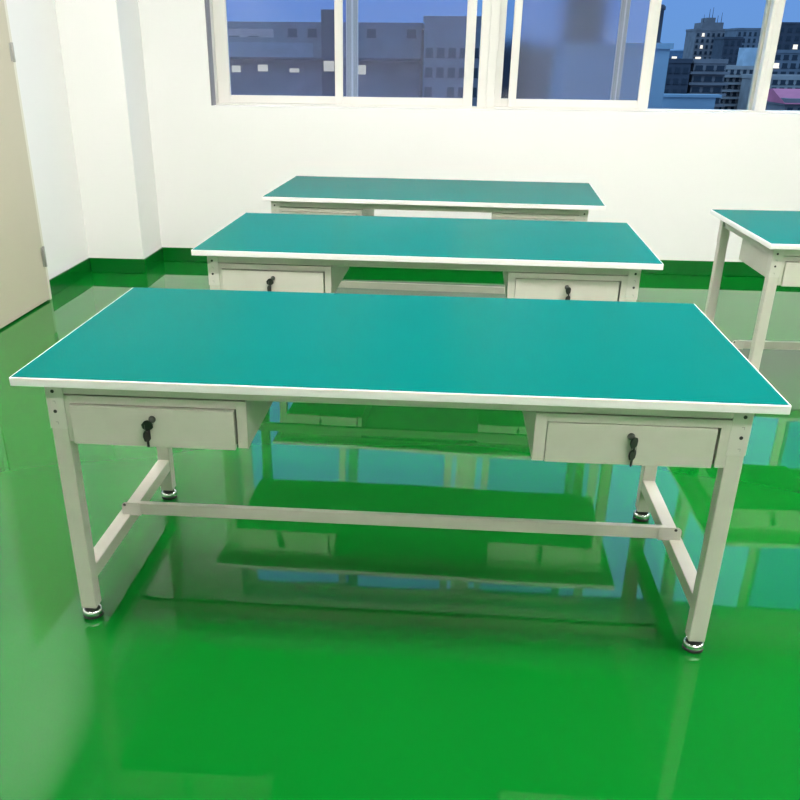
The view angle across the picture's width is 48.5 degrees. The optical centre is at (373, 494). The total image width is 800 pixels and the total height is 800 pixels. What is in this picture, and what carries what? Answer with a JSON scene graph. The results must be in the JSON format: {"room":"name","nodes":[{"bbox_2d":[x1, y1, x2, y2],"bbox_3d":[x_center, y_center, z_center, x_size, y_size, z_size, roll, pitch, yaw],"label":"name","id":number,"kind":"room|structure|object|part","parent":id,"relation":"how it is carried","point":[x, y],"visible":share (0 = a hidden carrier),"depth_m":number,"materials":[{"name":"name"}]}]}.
{"room":"workshop room","nodes":[
{"label":"workshop room","id":0,"kind":"room"},
{"bbox_2d":[6,0,88,279],"bbox_3d":[-2.585,-1.227,1.901,0.200,3.450,10.405,3,27,4],"label":"wall","id":1,"kind":"structure","parent":0,"point":[33,23],"depth_m":5.88,"materials":[{"name":"white paint"}]},
{"bbox_2d":[0,0,51,328],"bbox_3d":[-2.198,-2.036,5.014,0.061,2.125,1.002,3,27,4],"label":"door","id":2,"kind":"structure","parent":1,"relation":"in","point":[24,278],"depth_m":5.36,"materials":[{"name":"beige paint"}]},
{"bbox_2d":[55,0,161,258],"bbox_3d":[-1.886,-3.304,6.077,0.420,3.450,0.453,3,27,4],"label":"pillar","id":3,"kind":"structure","parent":0,"point":[101,41],"depth_m":6.23,"materials":[{"name":"white paint"}]},
{"bbox_2d":[49,248,163,295],"bbox_3d":[-2.288,0.301,2.588,0.432,0.107,9.923,3,27,4],"label":"baseboard","id":4,"kind":"structure","parent":3,"relation":"attached to","point":[101,265],"depth_m":6.60,"materials":[{"name":"green paint"}]},
{"bbox_2d":[0,261,799,799],"bbox_3d":[1.851,0.605,2.401,9.135,0.200,10.405,3,27,4],"label":"floor","id":5,"kind":"structure","parent":0,"point":[224,658],"depth_m":2.64,"materials":[{"name":"green paint"}]},
{"bbox_2d":[9,287,791,653],"bbox_3d":[0.071,-0.122,2.748,1.905,0.762,0.955,3,27,4],"label":"workbench","id":6,"kind":"object","parent":5,"relation":"on","point":[651,385],"visible":1,"depth_m":2.37,"materials":[{"name":"teal laminate"}]},
{"bbox_3d":[-0.825,-0.242,2.323,0.048,0.132,0.047,3,27,4],"label":"corner plate","id":7,"kind":"part","parent":6,"relation":"part of","materials":[{"name":"white metal"}]},
{"bbox_3d":[-0.826,0.011,2.450,0.045,0.700,0.045,3,27,4],"label":"leg","id":8,"kind":"part","parent":6,"relation":"part of","materials":[{"name":"white metal"}]},
{"bbox_3d":[-0.829,0.331,2.610,0.042,0.018,0.042,3,27,4],"label":"foot stem","id":9,"kind":"part","parent":6,"relation":"part of","materials":[{"name":"metal"}]},
{"bbox_3d":[-0.551,-0.294,2.544,0.431,0.107,0.554,3,27,4],"label":"drawer","id":10,"kind":"part","parent":6,"relation":"part of","materials":[{"name":"white metal"}]},
{"bbox_3d":[-0.762,-0.336,3.146,0.045,0.700,0.045,3,27,4],"label":"leg","id":11,"kind":"part","parent":6,"relation":"part of","materials":[{"name":"white metal"}]},
{"bbox_3d":[0.040,-0.243,2.233,1.689,0.037,0.025,3,27,4],"label":"rail","id":12,"kind":"part","parent":6,"relation":"part of","materials":[{"name":"white metal"}]},
{"bbox_3d":[0.664,-0.242,2.463,0.416,0.107,0.543,3,27,4],"label":"drawer","id":13,"kind":"part","parent":6,"relation":"part of","materials":[{"name":"white metal"}]},
{"bbox_3d":[0.964,0.062,3.183,0.042,0.018,0.042,3,27,4],"label":"foot stem","id":14,"kind":"part","parent":6,"relation":"part of","materials":[{"name":"metal"}]},
{"bbox_3d":[0.967,-0.258,3.024,0.045,0.700,0.045,3,27,4],"label":"leg","id":15,"kind":"part","parent":6,"relation":"part of","materials":[{"name":"white metal"}]},
{"bbox_3d":[0.899,0.408,2.488,0.042,0.018,0.042,3,27,4],"label":"foot stem","id":16,"kind":"part","parent":6,"relation":"part of","materials":[{"name":"metal"}]},
{"bbox_3d":[0.902,0.088,2.328,0.045,0.700,0.045,3,27,4],"label":"leg","id":17,"kind":"part","parent":6,"relation":"part of","materials":[{"name":"white metal"}]},
{"bbox_3d":[0.905,-0.165,2.201,0.049,0.132,0.047,3,27,4],"label":"corner plate","id":18,"kind":"part","parent":6,"relation":"part of","materials":[{"name":"white metal"}]},
{"bbox_2d":[191,213,663,301],"bbox_3d":[0.240,-0.827,4.164,1.905,0.762,0.955,3,27,5],"label":"workbench","id":19,"kind":"object","parent":5,"relation":"on","point":[311,253],"visible":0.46,"depth_m":3.72,"materials":[{"name":"teal laminate"}]},
{"bbox_3d":[-0.675,-0.957,3.759,0.048,0.132,0.047,3,27,5],"label":"corner plate","id":20,"kind":"part","parent":19,"relation":"part of","materials":[{"name":"white metal"}]},
{"bbox_3d":[-0.676,-0.704,3.886,0.045,0.700,0.045,3,27,5],"label":"leg","id":21,"kind":"part","parent":19,"relation":"part of","materials":[{"name":"white metal"}]},
{"bbox_3d":[-0.396,-1.006,3.974,0.431,0.107,0.554,3,27,5],"label":"drawer","id":22,"kind":"part","parent":19,"relation":"part of","materials":[{"name":"white metal"}]},
{"bbox_3d":[0.188,-0.950,3.651,1.689,0.037,0.025,3,27,5],"label":"rail","id":23,"kind":"part","parent":19,"relation":"part of","materials":[{"name":"white metal"}]},
{"bbox_3d":[0.816,-0.942,3.868,0.416,0.107,0.543,3,27,5],"label":"drawer","id":24,"kind":"part","parent":19,"relation":"part of","materials":[{"name":"white metal"}]},
{"bbox_3d":[1.051,-0.862,3.601,0.049,0.132,0.047,3,27,5],"label":"corner plate","id":25,"kind":"part","parent":19,"relation":"part of","materials":[{"name":"white metal"}]},
{"bbox_2d":[262,176,605,293],"bbox_3d":[0.368,-1.491,5.498,1.905,0.762,0.955,4,27,6],"label":"workbench","id":26,"kind":"object","parent":5,"relation":"on","point":[316,195],"visible":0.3,"depth_m":5.10,"materials":[{"name":"teal laminate"}]},
{"bbox_3d":[-0.563,-1.630,5.109,0.048,0.132,0.047,4,27,6],"label":"corner plate","id":27,"kind":"part","parent":26,"relation":"part of","materials":[{"name":"white metal"}]},
{"bbox_3d":[-0.280,-1.676,5.320,0.431,0.107,0.554,4,27,6],"label":"drawer","id":28,"kind":"part","parent":26,"relation":"part of","materials":[{"name":"white metal"}]},
{"bbox_3d":[0.298,-1.615,4.987,1.689,0.037,0.025,4,27,6],"label":"rail","id":29,"kind":"part","parent":26,"relation":"part of","materials":[{"name":"white metal"}]},
{"bbox_3d":[0.930,-1.602,5.194,0.416,0.107,0.543,4,27,6],"label":"drawer","id":30,"kind":"part","parent":26,"relation":"part of","materials":[{"name":"white metal"}]},
{"bbox_3d":[1.160,-1.521,4.924,0.049,0.132,0.047,4,27,6],"label":"corner plate","id":31,"kind":"part","parent":26,"relation":"part of","materials":[{"name":"white metal"}]},
{"bbox_2d":[704,209,799,370],"bbox_3d":[2.716,-0.933,4.424,1.905,0.762,0.955,2,27,3],"label":"workbench","id":32,"kind":"object","parent":5,"relation":"on","point":[770,245],"visible":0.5,"depth_m":4.24,"materials":[{"name":"white metal"}]},
{"bbox_3d":[1.851,-1.140,4.809,0.045,0.700,0.045,2,27,3],"label":"leg","id":33,"kind":"part","parent":32,"relation":"part of","materials":[{"name":"white metal"}]},
{"bbox_3d":[1.853,-1.394,4.683,0.048,0.132,0.047,2,27,3],"label":"corner plate","id":34,"kind":"part","parent":32,"relation":"part of","materials":[{"name":"white metal"}]},
{"bbox_3d":[1.829,-1.258,4.315,0.026,0.049,0.734,2,27,3],"label":"rail","id":35,"kind":"part","parent":32,"relation":"part of","materials":[{"name":"white metal"}]},
{"bbox_3d":[1.802,-0.793,4.112,0.045,0.700,0.045,2,27,3],"label":"leg","id":36,"kind":"part","parent":32,"relation":"part of","materials":[{"name":"white metal"}]},
{"bbox_3d":[1.803,-1.046,3.985,0.048,0.132,0.047,2,27,3],"label":"corner plate","id":37,"kind":"part","parent":32,"relation":"part of","materials":[{"name":"white metal"}]},
{"bbox_3d":[2.072,-1.100,4.211,0.431,0.107,0.554,2,27,3],"label":"drawer","id":38,"kind":"part","parent":32,"relation":"part of","materials":[{"name":"white metal"}]},
{"bbox_3d":[2.669,-1.055,3.910,1.689,0.037,0.025,2,27,3],"label":"rail","id":39,"kind":"part","parent":32,"relation":"part of","materials":[{"name":"white metal"}]},
{"bbox_2d":[138,0,799,261],"bbox_3d":[2.287,-3.279,6.107,8.735,3.450,0.270,3,27,4],"label":"wall","id":40,"kind":"structure","parent":0,"point":[662,174],"depth_m":6.49,"materials":[{"name":"white paint"}]},
{"bbox_2d":[204,0,491,108],"bbox_3d":[-0.177,-3.739,6.081,2.001,1.986,0.216,3,27,4],"label":"window","id":41,"kind":"structure","parent":40,"relation":"in","point":[215,10],"depth_m":6.44,"materials":[{"name":"metal"}]},
{"bbox_3d":[-0.631,-3.788,6.184,1.048,1.948,0.032,3,27,4],"label":"sash","id":42,"kind":"part","parent":41,"relation":"part of","materials":[{"name":"metal"}]},
{"bbox_3d":[0.225,-3.729,6.082,1.004,1.948,0.032,3,27,4],"label":"sash","id":43,"kind":"part","parent":41,"relation":"part of","materials":[{"name":"metal"}]},
{"bbox_2d":[162,247,763,276],"bbox_3d":[2.470,-1.711,6.713,8.315,0.107,0.012,3,27,4],"label":"baseboard","id":44,"kind":"structure","parent":40,"relation":"attached to","point":[671,267],"depth_m":6.72,"materials":[{"name":"green paint"}]},
{"bbox_2d":[485,0,777,112],"bbox_3d":[1.786,-3.674,5.989,1.931,1.986,0.112,3,27,4],"label":"window","id":45,"kind":"structure","parent":40,"relation":"in","point":[543,54],"depth_m":6.30,"materials":[{"name":"metal"}]},
{"bbox_3d":[1.329,-3.704,6.043,0.793,1.857,0.005,3,27,4],"label":"pane","id":46,"kind":"part","parent":45,"relation":"part of","materials":[{"name":"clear glass"}]},
{"bbox_3d":[1.335,-3.700,6.045,0.897,1.948,0.032,3,27,4],"label":"sash","id":47,"kind":"part","parent":45,"relation":"part of","materials":[{"name":"metal"}]},
{"bbox_3d":[1.481,-3.673,5.994,0.998,1.948,0.032,3,27,4],"label":"sash","id":48,"kind":"part","parent":45,"relation":"part of","materials":[{"name":"metal"}]},
{"bbox_2d":[758,0,799,112],"bbox_3d":[3.576,-3.594,5.863,1.660,1.986,0.112,3,27,4],"label":"window","id":49,"kind":"structure","parent":40,"relation":"in","point":[781,3],"depth_m":6.17,"materials":[{"name":"metal"}]},
{"label":"outside","id":50,"kind":"structure","parent":0,"visible":0},
{"bbox_3d":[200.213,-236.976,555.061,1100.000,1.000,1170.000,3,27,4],"label":"ground","id":51,"kind":"structure","parent":50,"visible":0},
{"bbox_2d":[227,9,424,97],"bbox_3d":[-10.020,-45.227,122.903,32.950,38.050,18.550,3,27,4],"label":"building","id":52,"kind":"structure","parent":51,"relation":"on","point":[266,58],"depth_m":110.21,"materials":[{"name":"concrete"}]},
{"bbox_3d":[-16.407,-57.144,109.817,8.000,0.950,0.170,3,27,4],"label":"pale panel","id":53,"kind":"part","parent":52,"relation":"part of","materials":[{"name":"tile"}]},
{"bbox_2d":[422,16,481,105],"bbox_3d":[9.678,-41.827,117.301,7.000,37.300,14.300,3,27,4],"label":"block building","id":54,"kind":"structure","parent":51,"relation":"on","point":[444,36],"depth_m":104.65,"materials":[{"name":"grey concrete"}]},
{"bbox_2d":[669,50,682,57],"bbox_3d":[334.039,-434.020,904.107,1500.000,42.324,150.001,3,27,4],"label":"building","id":55,"kind":"structure","parent":51,"relation":"on","point":[679,53],"depth_m":834.65,"materials":[{"name":"blue concrete"}]},
{"bbox_2d":[664,58,692,93],"bbox_3d":[45.712,-53.519,146.244,5.300,33.000,12.300,3,27,4],"label":"block","id":56,"kind":"object","parent":51,"relation":"on","point":[678,70],"visible":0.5,"depth_m":134.57,"materials":[{"name":"grey concrete"}]},
{"bbox_2d":[682,9,724,58],"bbox_3d":[109.907,-138.162,301.026,10.100,47.400,14.300,3,27,4],"label":"building","id":57,"kind":"structure","parent":51,"relation":"on","point":[699,40],"depth_m":289.15,"materials":[{"name":"grey concrete"}]},
{"bbox_2d":[684,58,729,108],"bbox_3d":[51.353,-53.582,146.500,5.800,32.980,12.850,3,27,4],"label":"block","id":58,"kind":"object","parent":51,"relation":"on","point":[706,76],"visible":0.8,"depth_m":135.06,"materials":[{"name":"concrete"}]},
{"bbox_2d":[711,37,743,64],"bbox_3d":[106.551,-120.399,275.433,5.600,38.400,12.300,3,27,4],"label":"slab tower","id":59,"kind":"structure","parent":51,"relation":"on","point":[723,47],"depth_m":263.66,"materials":[{"name":"concrete"}]},
{"bbox_2d":[719,48,756,109],"bbox_3d":[64.528,-64.087,165.828,9.600,34.750,12.850,3,27,4],"label":"block","id":60,"kind":"object","parent":51,"relation":"on","point":[746,58],"visible":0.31,"depth_m":156.25,"materials":[{"name":"concrete"}]},
{"bbox_3d":[67.224,-78.054,158.931,2.900,3.550,4.000,3,27,4],"label":"water tank","id":61,"kind":"part","parent":60,"relation":"part of","materials":[{"name":"blue paint"}]},
{"bbox_2d":[724,28,760,47],"bbox_3d":[116.393,-126.050,284.036,11.300,41.000,14.300,3,27,4],"label":"tower","id":62,"kind":"structure","parent":51,"relation":"on","point":[751,36],"depth_m":270.05,"materials":[{"name":"concrete"}]},
{"bbox_2d":[737,74,799,109],"bbox_3d":[69.252,-55.893,154.084,12.700,30.650,12.300,3,27,4],"label":"block","id":63,"kind":"object","parent":51,"relation":"on","point":[778,81],"visible":0.2,"depth_m":148.88,"materials":[{"name":"concrete"}]},
{"bbox_2d":[765,88,799,110],"bbox_3d":[42.352,-24.847,91.276,8.800,30.700,8.900,3,27,4],"label":"market hall","id":64,"kind":"object","parent":51,"relation":"on","point":[778,99],"visible":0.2,"depth_m":83.35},
{"bbox_2d":[772,50,799,74],"bbox_3d":[85.390,-74.855,187.981,15.000,34.600,12.300,3,27,4],"label":"block","id":65,"kind":"object","parent":51,"relation":"on","point":[786,61],"visible":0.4,"depth_m":176.11,"materials":[{"name":"grey concrete"}]},
{"bbox_2d":[777,22,799,49],"bbox_3d":[140.981,-134.892,299.767,21.300,43.200,14.300,3,27,4],"label":"tower","id":66,"kind":"structure","parent":51,"relation":"on","point":[789,36],"depth_m":286.20,"materials":[{"name":"concrete"}]},
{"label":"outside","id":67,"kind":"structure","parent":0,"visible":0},
{"bbox_2d":[619,43,721,108],"bbox_3d":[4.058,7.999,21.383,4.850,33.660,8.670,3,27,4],"label":"neighbouring roof","id":68,"kind":"structure","parent":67,"point":[633,55],"depth_m":14.28,"materials":[{"name":"blue concrete"}]},
{"bbox_2d":[656,4,665,42],"bbox_3d":[4.611,-7.634,14.405,0.220,0.564,0.220,3,27,4],"label":"chimney","id":69,"kind":"object","parent":68,"relation":"on","point":[663,7],"visible":0.41,"depth_m":14.34,"materials":[{"name":"grey metal"}]}
]}

